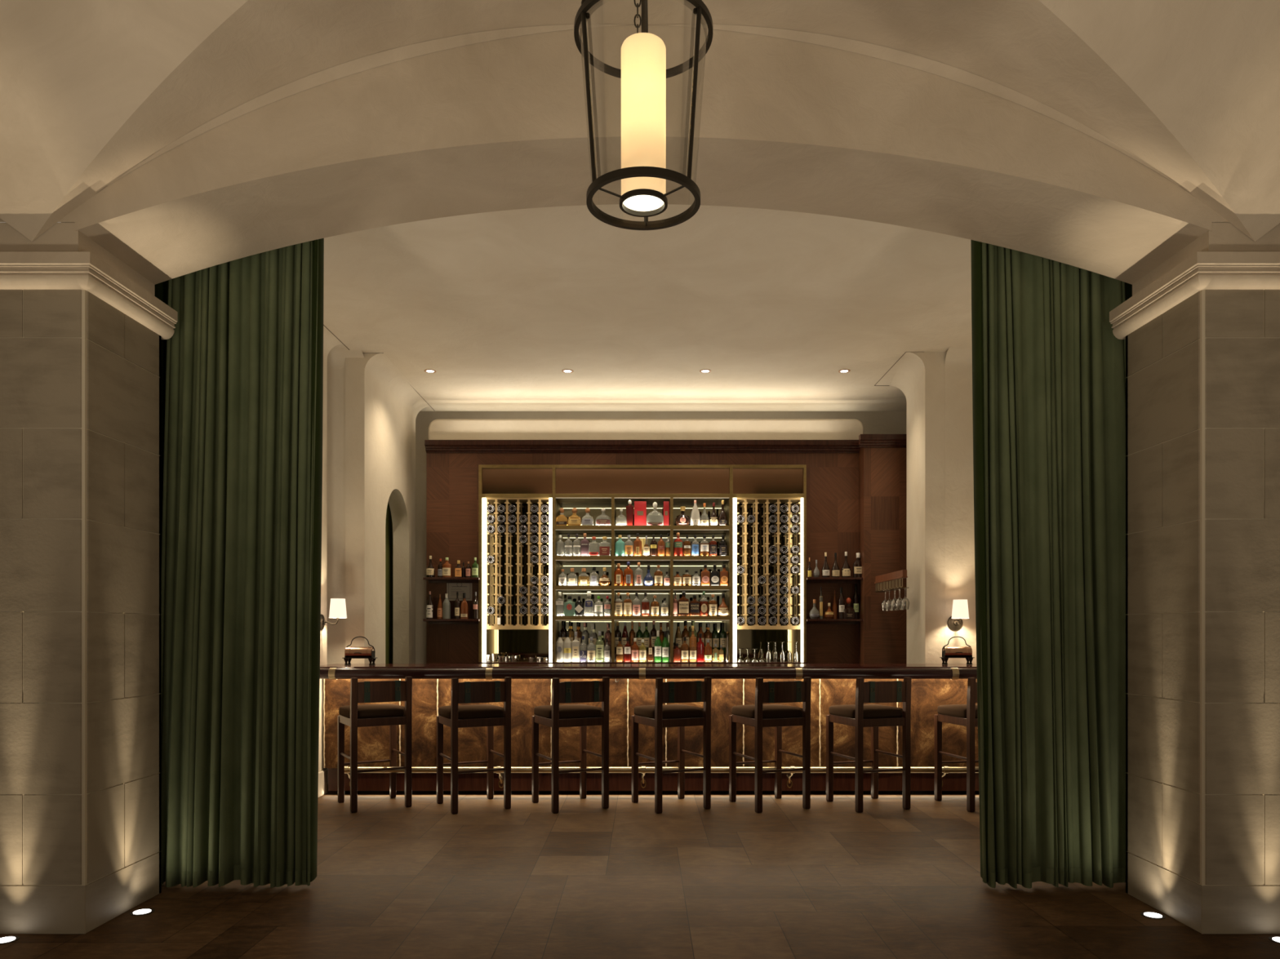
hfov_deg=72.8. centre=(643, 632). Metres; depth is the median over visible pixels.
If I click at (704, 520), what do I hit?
bottle
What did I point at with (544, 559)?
wine bottle
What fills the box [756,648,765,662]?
wine glass
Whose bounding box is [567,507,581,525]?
bottle
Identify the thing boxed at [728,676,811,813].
bar stool
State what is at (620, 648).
bottle
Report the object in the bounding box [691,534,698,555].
bottle
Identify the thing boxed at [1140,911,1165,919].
uplight
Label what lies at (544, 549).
wine bottle
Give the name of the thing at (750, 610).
wine bottle
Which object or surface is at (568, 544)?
bottle
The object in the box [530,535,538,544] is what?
wine bottle
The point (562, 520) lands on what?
bottle
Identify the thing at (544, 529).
wine bottle
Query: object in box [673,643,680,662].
bottle
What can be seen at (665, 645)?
bottle
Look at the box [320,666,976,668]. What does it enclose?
countertop
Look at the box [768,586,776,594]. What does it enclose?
wine bottle
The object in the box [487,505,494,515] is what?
wine bottle
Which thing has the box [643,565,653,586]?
bottle
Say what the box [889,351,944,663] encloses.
wall
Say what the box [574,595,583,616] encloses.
bottle
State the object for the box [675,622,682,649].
bottle
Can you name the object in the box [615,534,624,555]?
bottle
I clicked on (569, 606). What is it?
bottle
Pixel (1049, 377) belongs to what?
curtain
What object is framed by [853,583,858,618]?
bottle
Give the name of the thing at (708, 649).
bottle
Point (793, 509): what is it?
wine bottle
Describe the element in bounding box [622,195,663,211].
diffuser
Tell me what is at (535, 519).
wine bottle
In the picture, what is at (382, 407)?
wall
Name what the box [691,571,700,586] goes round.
bottle
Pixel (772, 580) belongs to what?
wine bottle
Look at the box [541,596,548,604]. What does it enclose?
wine bottle
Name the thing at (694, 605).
bottle
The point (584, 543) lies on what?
bottle
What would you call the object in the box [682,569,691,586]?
bottle
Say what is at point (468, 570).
bottle
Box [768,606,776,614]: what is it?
wine bottle
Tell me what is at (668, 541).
bottle
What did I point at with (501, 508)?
wine bottle
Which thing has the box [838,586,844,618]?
bottle
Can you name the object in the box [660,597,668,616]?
bottle
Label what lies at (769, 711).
cushion
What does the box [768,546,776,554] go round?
wine bottle
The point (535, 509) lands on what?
wine bottle
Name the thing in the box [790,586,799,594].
wine bottle
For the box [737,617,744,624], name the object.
wine bottle
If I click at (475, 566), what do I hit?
bottle
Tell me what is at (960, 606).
wall sconce
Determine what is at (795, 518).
wine bottle
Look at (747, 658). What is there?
wine glass
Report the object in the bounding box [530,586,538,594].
wine bottle
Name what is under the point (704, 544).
bottle
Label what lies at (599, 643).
bottle
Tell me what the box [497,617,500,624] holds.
price card
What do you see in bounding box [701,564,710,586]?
bottle
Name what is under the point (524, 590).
wine bottle
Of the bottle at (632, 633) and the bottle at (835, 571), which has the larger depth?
the bottle at (632, 633)
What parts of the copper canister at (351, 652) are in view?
handle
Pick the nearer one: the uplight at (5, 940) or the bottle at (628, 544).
the uplight at (5, 940)
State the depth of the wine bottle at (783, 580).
9.12 m
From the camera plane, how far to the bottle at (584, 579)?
9.13 m
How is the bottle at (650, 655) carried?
on the shelving unit at (595, 487)
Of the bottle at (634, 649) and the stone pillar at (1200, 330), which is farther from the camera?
the bottle at (634, 649)
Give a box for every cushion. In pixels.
[338,703,404,718]
[438,704,503,719]
[533,704,601,719]
[633,704,703,719]
[731,704,802,718]
[828,704,902,718]
[937,704,977,718]
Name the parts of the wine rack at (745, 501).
rail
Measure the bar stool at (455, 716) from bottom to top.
1.010 m
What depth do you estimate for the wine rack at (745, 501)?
9.13 m
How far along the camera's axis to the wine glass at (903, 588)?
8.00 m
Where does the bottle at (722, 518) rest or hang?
on the shelving unit at (595, 487)
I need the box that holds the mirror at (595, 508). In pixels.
[559,502,726,648]
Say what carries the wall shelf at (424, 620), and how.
attached to the wall at (873, 422)
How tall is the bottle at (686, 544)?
0.223 m
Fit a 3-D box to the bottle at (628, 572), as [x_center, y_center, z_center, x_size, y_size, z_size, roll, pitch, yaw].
[-0.159,-0.619,9.153,0.096,0.254,0.100,0,0,0]
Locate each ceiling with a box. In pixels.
[0,0,1279,241]
[323,204,972,411]
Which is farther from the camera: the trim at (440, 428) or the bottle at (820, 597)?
the trim at (440, 428)
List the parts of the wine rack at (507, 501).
rail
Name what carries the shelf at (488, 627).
attached to the wine rack at (507, 501)
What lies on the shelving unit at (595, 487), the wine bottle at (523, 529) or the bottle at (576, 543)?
the bottle at (576, 543)
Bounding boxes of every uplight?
[0,935,19,944]
[129,908,154,915]
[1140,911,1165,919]
[1268,936,1279,943]
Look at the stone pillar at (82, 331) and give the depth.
3.89 m
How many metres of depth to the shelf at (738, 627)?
9.11 m
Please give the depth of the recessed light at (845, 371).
8.21 m
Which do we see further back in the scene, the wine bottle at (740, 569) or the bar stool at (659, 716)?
the wine bottle at (740, 569)
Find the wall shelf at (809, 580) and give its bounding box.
[805,577,862,582]
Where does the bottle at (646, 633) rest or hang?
on the shelving unit at (595, 487)
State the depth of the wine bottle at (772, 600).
9.12 m
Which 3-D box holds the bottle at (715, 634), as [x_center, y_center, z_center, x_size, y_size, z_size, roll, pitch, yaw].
[0.780,0.062,9.364,0.075,0.325,0.078,0,0,0]
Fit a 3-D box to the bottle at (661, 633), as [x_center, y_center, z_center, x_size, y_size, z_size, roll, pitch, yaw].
[0.190,0.059,9.365,0.068,0.331,0.068,0,0,0]
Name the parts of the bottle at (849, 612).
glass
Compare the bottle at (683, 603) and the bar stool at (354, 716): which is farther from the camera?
the bottle at (683, 603)
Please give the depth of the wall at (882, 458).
8.98 m
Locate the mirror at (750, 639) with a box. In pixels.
[736,502,797,661]
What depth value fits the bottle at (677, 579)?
9.12 m
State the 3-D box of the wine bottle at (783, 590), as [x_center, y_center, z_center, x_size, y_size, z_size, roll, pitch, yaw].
[1.478,-0.447,9.262,0.077,0.077,0.292,0,0,0]
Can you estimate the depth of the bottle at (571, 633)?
9.34 m
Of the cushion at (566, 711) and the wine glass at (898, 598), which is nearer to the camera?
the cushion at (566, 711)
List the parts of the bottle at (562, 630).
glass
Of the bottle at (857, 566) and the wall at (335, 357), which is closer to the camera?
the wall at (335, 357)
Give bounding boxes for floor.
[0,783,1279,958]
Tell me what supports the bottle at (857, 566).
on the wall shelf at (809, 580)
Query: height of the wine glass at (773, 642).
0.210 m
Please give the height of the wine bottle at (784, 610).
0.077 m
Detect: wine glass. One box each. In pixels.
[743,648,751,661]
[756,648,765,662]
[773,641,777,662]
[786,641,791,662]
[881,590,888,611]
[885,590,893,610]
[890,589,898,610]
[895,587,903,609]
[901,587,909,609]
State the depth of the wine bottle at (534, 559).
9.12 m
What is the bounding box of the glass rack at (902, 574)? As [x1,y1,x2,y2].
[874,569,908,592]
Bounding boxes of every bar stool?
[337,676,412,813]
[436,676,511,814]
[531,676,609,813]
[631,676,711,813]
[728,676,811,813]
[826,676,911,813]
[933,677,978,812]
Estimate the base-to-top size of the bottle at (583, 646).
0.275 m
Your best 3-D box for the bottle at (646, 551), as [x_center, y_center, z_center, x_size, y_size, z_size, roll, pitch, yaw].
[0.030,-0.913,9.154,0.077,0.217,0.063,0,0,0]
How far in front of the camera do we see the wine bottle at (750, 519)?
9.12 m
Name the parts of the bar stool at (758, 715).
leg, post, leg, backrest, post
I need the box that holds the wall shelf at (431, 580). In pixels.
[422,577,479,582]
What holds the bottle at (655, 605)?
on the shelving unit at (595, 487)
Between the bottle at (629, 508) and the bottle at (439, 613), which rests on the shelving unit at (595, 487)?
the bottle at (629, 508)
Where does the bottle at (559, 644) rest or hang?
on the shelving unit at (595, 487)
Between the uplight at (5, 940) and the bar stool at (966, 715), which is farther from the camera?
the bar stool at (966, 715)
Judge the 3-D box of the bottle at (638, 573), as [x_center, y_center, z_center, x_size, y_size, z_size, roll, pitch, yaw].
[-0.049,-0.616,9.153,0.090,0.248,0.093,0,0,0]
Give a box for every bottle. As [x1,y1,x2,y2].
[426,555,435,577]
[426,591,433,618]
[436,594,442,618]
[437,558,442,577]
[442,557,452,577]
[442,593,450,618]
[454,560,462,577]
[454,591,460,618]
[460,593,468,618]
[462,562,465,577]
[465,561,471,577]
[471,557,478,577]
[473,591,478,618]
[486,515,494,524]
[486,555,494,564]
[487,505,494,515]
[487,525,494,534]
[487,606,494,614]
[497,505,506,515]
[497,515,506,524]
[497,525,506,534]
[497,596,506,604]
[508,505,516,515]
[508,515,516,524]
[508,525,516,534]
[520,515,528,524]
[520,525,528,534]
[520,535,528,544]
[520,586,528,594]
[520,596,528,604]
[520,606,528,614]
[530,505,538,515]
[530,515,538,524]
[530,525,538,534]
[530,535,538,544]
[530,546,538,554]
[530,555,538,564]
[530,576,538,584]
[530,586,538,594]
[530,596,538,604]
[530,606,538,614]
[541,505,548,515]
[541,515,548,524]
[541,525,548,534]
[541,535,548,544]
[541,546,548,554]
[541,555,548,564]
[541,576,548,584]
[541,586,548,594]
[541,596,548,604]
[541,606,548,614]
[555,507,568,525]
[555,534,564,555]
[555,591,564,616]
[555,631,564,662]
[558,568,567,586]
[560,621,566,642]
[563,631,571,662]
[564,533,573,555]
[564,595,575,616]
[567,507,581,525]
[567,568,577,586]
[567,621,573,641]
[571,631,579,662]
[573,533,580,555]
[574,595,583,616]
[575,622,581,644]
[577,568,589,586]
[579,635,586,662]
[580,533,589,555]
[581,507,594,525]
[581,622,587,645]
[583,591,594,616]
[586,636,595,662]
[587,623,596,645]
[588,537,599,555]
[589,566,598,586]
[594,595,603,616]
[595,507,611,525]
[595,631,604,662]
[598,567,610,586]
[599,537,610,555]
[604,595,610,616]
[604,623,611,653]
[604,639,609,662]
[614,563,622,586]
[614,592,622,616]
[614,621,621,653]
[615,507,626,525]
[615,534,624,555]
[616,637,623,662]
[621,622,629,646]
[623,561,632,586]
[623,592,631,616]
[623,637,631,662]
[624,534,633,555]
[626,499,634,525]
[629,621,635,647]
[631,638,639,662]
[632,592,640,616]
[633,533,641,555]
[634,562,643,586]
[635,622,643,647]
[639,639,646,662]
[641,592,649,616]
[642,535,649,555]
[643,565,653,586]
[643,622,649,653]
[646,502,663,525]
[646,635,653,662]
[649,534,657,555]
[650,595,659,616]
[650,620,656,653]
[653,565,662,586]
[654,631,661,662]
[657,534,664,555]
[659,622,664,653]
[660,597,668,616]
[662,631,669,662]
[663,571,670,586]
[665,533,670,555]
[666,622,669,643]
[673,533,682,555]
[673,571,681,586]
[673,591,677,616]
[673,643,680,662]
[675,506,690,525]
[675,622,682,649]
[678,591,688,616]
[680,636,688,662]
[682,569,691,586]
[682,621,689,645]
[683,534,690,555]
[688,626,696,662]
[689,595,699,616]
[689,620,697,643]
[690,500,700,525]
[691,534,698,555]
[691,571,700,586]
[696,633,703,662]
[697,622,704,653]
[699,534,709,555]
[699,591,707,616]
[700,502,709,525]
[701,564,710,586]
[704,623,712,650]
[704,639,711,662]
[708,594,717,616]
[709,502,718,525]
[709,534,716,555]
[710,564,719,586]
[711,644,719,662]
[712,623,719,650]
[717,593,728,616]
[718,500,727,525]
[719,534,727,555]
[719,622,726,653]
[719,644,724,662]
[720,564,728,586]
[737,515,744,524]
[737,565,744,574]
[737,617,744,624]
[746,515,755,524]
[746,596,755,604]
[746,606,755,614]
[746,617,755,624]
[757,576,765,584]
[757,596,765,604]
[757,606,765,614]
[757,617,765,624]
[768,505,776,515]
[768,515,777,524]
[768,525,776,534]
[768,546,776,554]
[768,555,776,564]
[768,576,776,584]
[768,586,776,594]
[768,596,776,604]
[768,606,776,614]
[768,617,776,624]
[779,505,787,515]
[779,515,787,524]
[779,525,787,534]
[779,546,787,554]
[779,555,787,564]
[779,565,787,574]
[779,576,787,584]
[779,586,787,594]
[779,596,787,604]
[779,606,787,614]
[779,617,787,624]
[790,505,799,515]
[790,515,799,524]
[790,525,799,534]
[790,546,799,554]
[790,555,799,564]
[790,566,799,574]
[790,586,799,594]
[790,617,799,624]
[807,557,811,577]
[808,599,819,618]
[813,560,819,577]
[819,586,822,618]
[821,552,830,577]
[824,603,834,618]
[831,552,839,577]
[831,590,837,618]
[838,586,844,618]
[840,551,850,577]
[843,597,855,618]
[853,552,862,577]
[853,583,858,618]
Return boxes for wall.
[61,222,342,769]
[327,349,364,783]
[345,353,431,663]
[415,411,906,663]
[424,440,859,663]
[858,434,906,663]
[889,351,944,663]
[944,346,976,664]
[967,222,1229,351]
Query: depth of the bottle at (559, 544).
9.12 m
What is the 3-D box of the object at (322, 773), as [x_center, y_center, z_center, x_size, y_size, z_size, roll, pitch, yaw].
[-2.728,0.858,6.750,0.145,0.985,1.100,0,0,0]
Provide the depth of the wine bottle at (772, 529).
9.12 m
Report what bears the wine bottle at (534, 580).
in the wine rack at (507, 501)
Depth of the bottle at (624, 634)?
9.34 m
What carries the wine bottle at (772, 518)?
in the wine rack at (745, 501)
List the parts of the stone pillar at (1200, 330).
cornice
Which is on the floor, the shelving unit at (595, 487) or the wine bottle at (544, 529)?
the shelving unit at (595, 487)
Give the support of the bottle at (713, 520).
on the shelving unit at (595, 487)
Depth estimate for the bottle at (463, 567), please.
9.13 m
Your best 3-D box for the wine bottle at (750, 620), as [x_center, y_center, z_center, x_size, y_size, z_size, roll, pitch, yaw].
[1.132,-0.127,9.262,0.077,0.077,0.292,0,0,0]
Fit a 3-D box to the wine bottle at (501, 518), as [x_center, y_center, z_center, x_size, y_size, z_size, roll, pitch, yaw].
[-1.494,-1.196,9.262,0.077,0.077,0.292,0,0,0]
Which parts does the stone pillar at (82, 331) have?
cornice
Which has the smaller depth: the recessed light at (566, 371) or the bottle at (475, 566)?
the recessed light at (566, 371)
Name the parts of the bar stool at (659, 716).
leg, post, leg, backrest, post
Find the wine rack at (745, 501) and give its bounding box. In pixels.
[733,497,803,662]
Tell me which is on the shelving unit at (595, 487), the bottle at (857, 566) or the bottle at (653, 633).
the bottle at (653, 633)
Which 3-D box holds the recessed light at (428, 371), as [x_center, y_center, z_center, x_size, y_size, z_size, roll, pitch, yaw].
[-2.022,-2.478,8.230,0.110,0.004,0.110,0,0,0]
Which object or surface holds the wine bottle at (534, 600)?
in the wine rack at (507, 501)
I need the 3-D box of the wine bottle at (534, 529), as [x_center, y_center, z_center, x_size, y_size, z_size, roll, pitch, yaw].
[-1.147,-1.089,9.262,0.077,0.077,0.292,0,0,0]
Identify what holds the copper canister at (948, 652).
on the bar counter at (933, 686)
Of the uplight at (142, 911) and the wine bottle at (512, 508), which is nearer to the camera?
the uplight at (142, 911)
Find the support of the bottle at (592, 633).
on the shelving unit at (595, 487)
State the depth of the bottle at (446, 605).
9.07 m
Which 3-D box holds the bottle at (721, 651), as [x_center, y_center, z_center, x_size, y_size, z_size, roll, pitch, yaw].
[0.820,0.221,9.159,0.052,0.177,0.043,0,0,0]
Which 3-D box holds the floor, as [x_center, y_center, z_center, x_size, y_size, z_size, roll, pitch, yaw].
[0.000,1.352,4.620,8.400,0.004,13.860,0,0,0]
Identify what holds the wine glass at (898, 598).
hanging from the glass rack at (902, 574)
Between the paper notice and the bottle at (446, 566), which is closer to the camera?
the bottle at (446, 566)
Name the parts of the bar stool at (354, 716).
leg, post, backrest, leg, post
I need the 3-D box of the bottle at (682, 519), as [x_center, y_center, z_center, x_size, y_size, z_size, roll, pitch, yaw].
[0.415,-1.213,9.154,0.162,0.229,0.064,0,0,0]
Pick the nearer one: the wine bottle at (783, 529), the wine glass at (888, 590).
the wine glass at (888, 590)
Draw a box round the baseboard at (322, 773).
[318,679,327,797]
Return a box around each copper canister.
[342,635,377,665]
[939,635,974,664]
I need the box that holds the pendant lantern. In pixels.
[573,0,712,230]
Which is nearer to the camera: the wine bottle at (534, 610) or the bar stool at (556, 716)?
the bar stool at (556, 716)
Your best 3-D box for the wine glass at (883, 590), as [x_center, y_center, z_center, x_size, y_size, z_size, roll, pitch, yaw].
[2.385,-0.314,8.560,0.076,0.200,0.076,0,0,0]
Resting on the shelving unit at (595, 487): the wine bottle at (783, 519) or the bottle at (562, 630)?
the bottle at (562, 630)
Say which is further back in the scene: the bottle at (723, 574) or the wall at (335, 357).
the bottle at (723, 574)
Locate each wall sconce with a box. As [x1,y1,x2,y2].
[320,598,346,630]
[947,599,968,630]
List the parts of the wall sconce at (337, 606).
arm, lamp shade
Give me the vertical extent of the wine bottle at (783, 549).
0.077 m
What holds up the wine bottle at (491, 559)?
in the wine rack at (507, 501)
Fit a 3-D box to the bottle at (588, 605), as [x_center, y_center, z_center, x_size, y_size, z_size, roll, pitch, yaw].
[-0.574,-0.303,9.154,0.110,0.260,0.063,0,0,0]
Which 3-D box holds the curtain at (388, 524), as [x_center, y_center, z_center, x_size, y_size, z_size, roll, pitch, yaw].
[-2.751,-0.161,8.876,0.090,2.978,1.464,0,0,0]
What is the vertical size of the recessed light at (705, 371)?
0.004 m
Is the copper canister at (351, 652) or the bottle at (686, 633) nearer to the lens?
the copper canister at (351, 652)
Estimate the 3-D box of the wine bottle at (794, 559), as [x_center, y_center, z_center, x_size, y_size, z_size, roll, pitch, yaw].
[1.595,-0.768,9.262,0.077,0.077,0.292,0,0,0]
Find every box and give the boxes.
[634,501,646,525]
[663,501,669,525]
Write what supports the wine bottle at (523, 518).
in the wine rack at (507, 501)
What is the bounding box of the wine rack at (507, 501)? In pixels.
[482,497,552,662]
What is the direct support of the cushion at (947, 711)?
on the bar stool at (966, 715)
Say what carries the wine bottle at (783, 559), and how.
in the wine rack at (745, 501)
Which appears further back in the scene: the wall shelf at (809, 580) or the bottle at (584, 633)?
the bottle at (584, 633)
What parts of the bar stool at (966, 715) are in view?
leg, post, backrest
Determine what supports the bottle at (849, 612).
on the wall shelf at (806, 620)
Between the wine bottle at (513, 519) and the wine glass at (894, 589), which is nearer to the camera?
the wine glass at (894, 589)
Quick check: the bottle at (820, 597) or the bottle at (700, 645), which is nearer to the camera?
the bottle at (820, 597)
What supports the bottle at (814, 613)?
on the wall shelf at (806, 620)
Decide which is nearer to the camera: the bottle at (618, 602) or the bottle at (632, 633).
the bottle at (618, 602)
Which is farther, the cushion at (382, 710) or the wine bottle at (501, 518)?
the wine bottle at (501, 518)
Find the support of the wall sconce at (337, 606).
attached to the wall at (330, 340)
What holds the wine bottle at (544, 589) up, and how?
in the wine rack at (507, 501)
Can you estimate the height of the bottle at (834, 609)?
0.305 m
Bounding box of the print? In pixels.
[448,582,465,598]
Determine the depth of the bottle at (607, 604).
9.12 m
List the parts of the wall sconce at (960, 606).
lamp shade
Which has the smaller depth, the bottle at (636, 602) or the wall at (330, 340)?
the wall at (330, 340)
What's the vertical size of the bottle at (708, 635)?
0.325 m
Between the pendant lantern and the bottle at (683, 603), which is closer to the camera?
the pendant lantern
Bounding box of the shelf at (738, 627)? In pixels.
[736,625,800,629]
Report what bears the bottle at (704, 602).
on the shelving unit at (595, 487)
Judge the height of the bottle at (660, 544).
0.230 m
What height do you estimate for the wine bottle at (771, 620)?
0.077 m
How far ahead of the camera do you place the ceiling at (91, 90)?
3.62 m
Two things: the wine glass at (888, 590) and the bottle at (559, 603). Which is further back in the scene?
the bottle at (559, 603)
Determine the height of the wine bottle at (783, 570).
0.077 m
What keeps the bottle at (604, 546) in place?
on the shelving unit at (595, 487)
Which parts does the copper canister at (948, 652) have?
handle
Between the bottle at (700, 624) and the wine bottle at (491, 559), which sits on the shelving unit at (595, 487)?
the bottle at (700, 624)
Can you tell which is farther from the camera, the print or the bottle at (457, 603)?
the print
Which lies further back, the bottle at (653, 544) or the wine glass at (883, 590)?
the bottle at (653, 544)
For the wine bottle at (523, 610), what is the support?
in the wine rack at (507, 501)
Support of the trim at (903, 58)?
attached to the archway
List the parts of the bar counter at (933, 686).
seam cord, hide panel, seam cord, hide panel, seam cord, hide panel, seam cord, hide panel, seam cord, hide panel, arm rail, foot rail, seam cord, hide panel, seam cord, hide panel, seam cord, hide panel, seam cord, hide panel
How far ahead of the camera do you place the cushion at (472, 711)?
6.61 m
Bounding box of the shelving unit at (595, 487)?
[477,464,807,663]
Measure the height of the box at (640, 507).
0.269 m
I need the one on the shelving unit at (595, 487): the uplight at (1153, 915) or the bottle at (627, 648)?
the bottle at (627, 648)
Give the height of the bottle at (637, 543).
0.242 m
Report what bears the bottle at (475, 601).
on the wall shelf at (424, 620)
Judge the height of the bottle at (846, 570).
0.273 m
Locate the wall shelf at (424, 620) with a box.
[422,618,479,624]
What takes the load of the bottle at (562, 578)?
on the shelving unit at (595, 487)
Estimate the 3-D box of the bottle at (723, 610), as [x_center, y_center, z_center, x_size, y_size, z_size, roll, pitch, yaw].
[0.842,-0.294,9.154,0.119,0.242,0.109,0,0,0]
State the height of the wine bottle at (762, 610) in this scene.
0.077 m
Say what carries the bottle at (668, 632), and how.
on the shelving unit at (595, 487)
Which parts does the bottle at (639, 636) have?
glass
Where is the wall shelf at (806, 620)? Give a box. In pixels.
[805,618,862,624]
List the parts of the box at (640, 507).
plate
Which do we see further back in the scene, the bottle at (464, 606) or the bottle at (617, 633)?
the bottle at (617, 633)
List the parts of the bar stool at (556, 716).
leg, post, backrest, leg, post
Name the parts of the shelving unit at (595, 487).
post, rail, rail, header panel, post, shelf, shelf, shelf, shelf, rail, rail, header panel, post, header panel, rail, rail, post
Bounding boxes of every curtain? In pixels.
[155,238,324,888]
[385,502,392,663]
[970,240,1132,888]
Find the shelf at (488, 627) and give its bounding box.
[486,625,549,629]
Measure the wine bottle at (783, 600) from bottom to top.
0.077 m
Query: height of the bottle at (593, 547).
0.205 m
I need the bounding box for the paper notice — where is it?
[446,582,471,600]
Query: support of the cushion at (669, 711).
on the bar stool at (659, 716)
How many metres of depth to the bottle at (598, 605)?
9.12 m
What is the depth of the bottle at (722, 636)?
9.34 m
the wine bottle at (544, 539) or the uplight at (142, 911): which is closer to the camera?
the uplight at (142, 911)
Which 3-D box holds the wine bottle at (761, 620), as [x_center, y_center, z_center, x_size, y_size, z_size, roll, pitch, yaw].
[1.246,-0.127,9.262,0.077,0.077,0.292,0,0,0]
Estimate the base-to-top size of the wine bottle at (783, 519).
0.077 m
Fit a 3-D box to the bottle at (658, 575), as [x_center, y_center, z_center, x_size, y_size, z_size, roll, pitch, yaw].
[0.159,-0.601,9.153,0.093,0.217,0.096,0,0,0]
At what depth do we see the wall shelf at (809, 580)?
9.06 m
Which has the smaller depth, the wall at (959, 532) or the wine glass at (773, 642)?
the wall at (959, 532)
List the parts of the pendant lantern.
chain, stem, lamp shade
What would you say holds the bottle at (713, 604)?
on the shelving unit at (595, 487)
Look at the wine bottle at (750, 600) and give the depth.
9.12 m
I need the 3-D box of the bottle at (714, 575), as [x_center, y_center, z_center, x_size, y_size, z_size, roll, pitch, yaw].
[0.752,-0.604,9.153,0.094,0.223,0.078,0,0,0]
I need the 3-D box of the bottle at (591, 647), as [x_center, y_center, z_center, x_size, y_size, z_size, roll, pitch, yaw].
[-0.550,0.178,9.158,0.098,0.263,0.101,0,0,0]
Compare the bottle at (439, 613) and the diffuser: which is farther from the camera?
the bottle at (439, 613)
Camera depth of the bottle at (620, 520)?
9.13 m
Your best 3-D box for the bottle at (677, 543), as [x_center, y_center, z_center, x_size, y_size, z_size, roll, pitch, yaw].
[0.366,-0.928,9.153,0.096,0.248,0.100,0,0,0]
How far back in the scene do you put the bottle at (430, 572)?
9.08 m
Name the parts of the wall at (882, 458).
cornice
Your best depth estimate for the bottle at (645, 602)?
9.12 m
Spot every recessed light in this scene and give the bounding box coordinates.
[424,368,435,373]
[561,368,573,373]
[699,368,711,373]
[838,368,850,373]
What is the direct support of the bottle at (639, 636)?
on the shelving unit at (595, 487)
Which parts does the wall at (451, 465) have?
cornice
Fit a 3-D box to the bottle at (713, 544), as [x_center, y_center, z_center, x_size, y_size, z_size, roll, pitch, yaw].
[0.735,-0.916,9.153,0.080,0.223,0.084,0,0,0]
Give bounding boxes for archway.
[0,25,1228,284]
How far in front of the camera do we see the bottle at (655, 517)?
9.12 m
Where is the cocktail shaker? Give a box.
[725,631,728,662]
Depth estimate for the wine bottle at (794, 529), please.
9.12 m
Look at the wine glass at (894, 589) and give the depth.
8.24 m
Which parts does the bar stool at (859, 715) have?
leg, post, leg, backrest, post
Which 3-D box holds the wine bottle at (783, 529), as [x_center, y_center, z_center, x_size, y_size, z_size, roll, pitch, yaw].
[1.478,-1.089,9.262,0.077,0.077,0.292,0,0,0]
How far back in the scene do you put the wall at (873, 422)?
10.35 m
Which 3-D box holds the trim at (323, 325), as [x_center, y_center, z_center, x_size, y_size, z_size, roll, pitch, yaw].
[-0.051,-2.479,7.100,5.062,0.002,5.200,0,0,0]
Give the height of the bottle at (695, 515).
0.272 m
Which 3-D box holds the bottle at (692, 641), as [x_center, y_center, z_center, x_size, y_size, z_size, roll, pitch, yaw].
[0.522,0.120,9.159,0.078,0.379,0.081,0,0,0]
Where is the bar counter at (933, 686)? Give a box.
[320,663,978,791]
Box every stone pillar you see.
[0,222,177,933]
[1109,222,1279,933]
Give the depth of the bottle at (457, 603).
9.08 m
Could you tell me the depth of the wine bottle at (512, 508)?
9.12 m
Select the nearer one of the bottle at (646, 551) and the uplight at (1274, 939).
the uplight at (1274, 939)
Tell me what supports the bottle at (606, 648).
on the shelving unit at (595, 487)
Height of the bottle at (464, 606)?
0.273 m
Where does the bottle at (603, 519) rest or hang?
on the shelving unit at (595, 487)
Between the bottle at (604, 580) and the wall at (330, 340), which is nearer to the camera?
the wall at (330, 340)
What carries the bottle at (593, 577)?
on the shelving unit at (595, 487)
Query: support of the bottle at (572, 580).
on the shelving unit at (595, 487)
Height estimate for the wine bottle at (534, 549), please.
0.077 m
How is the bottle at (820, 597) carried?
on the wall shelf at (806, 620)
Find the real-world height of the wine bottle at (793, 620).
0.077 m
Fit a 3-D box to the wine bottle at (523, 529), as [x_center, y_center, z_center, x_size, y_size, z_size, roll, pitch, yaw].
[-1.263,-1.089,9.262,0.077,0.077,0.292,0,0,0]
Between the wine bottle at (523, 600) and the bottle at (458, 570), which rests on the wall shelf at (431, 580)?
the bottle at (458, 570)
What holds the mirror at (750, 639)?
on the shelving unit at (595, 487)
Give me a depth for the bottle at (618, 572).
9.12 m
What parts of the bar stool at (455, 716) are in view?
leg, post, backrest, leg, post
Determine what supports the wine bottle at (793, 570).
in the wine rack at (745, 501)
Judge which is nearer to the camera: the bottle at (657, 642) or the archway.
the archway
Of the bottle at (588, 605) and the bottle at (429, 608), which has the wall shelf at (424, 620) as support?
the bottle at (429, 608)
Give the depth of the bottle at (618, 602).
9.12 m
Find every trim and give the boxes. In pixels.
[97,24,1185,193]
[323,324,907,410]
[428,418,863,439]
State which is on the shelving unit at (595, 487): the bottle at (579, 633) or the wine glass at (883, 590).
the bottle at (579, 633)
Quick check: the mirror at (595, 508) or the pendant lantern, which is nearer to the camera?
the pendant lantern
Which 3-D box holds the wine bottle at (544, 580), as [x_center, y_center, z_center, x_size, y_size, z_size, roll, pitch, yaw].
[-1.039,-0.554,9.262,0.077,0.077,0.292,0,0,0]

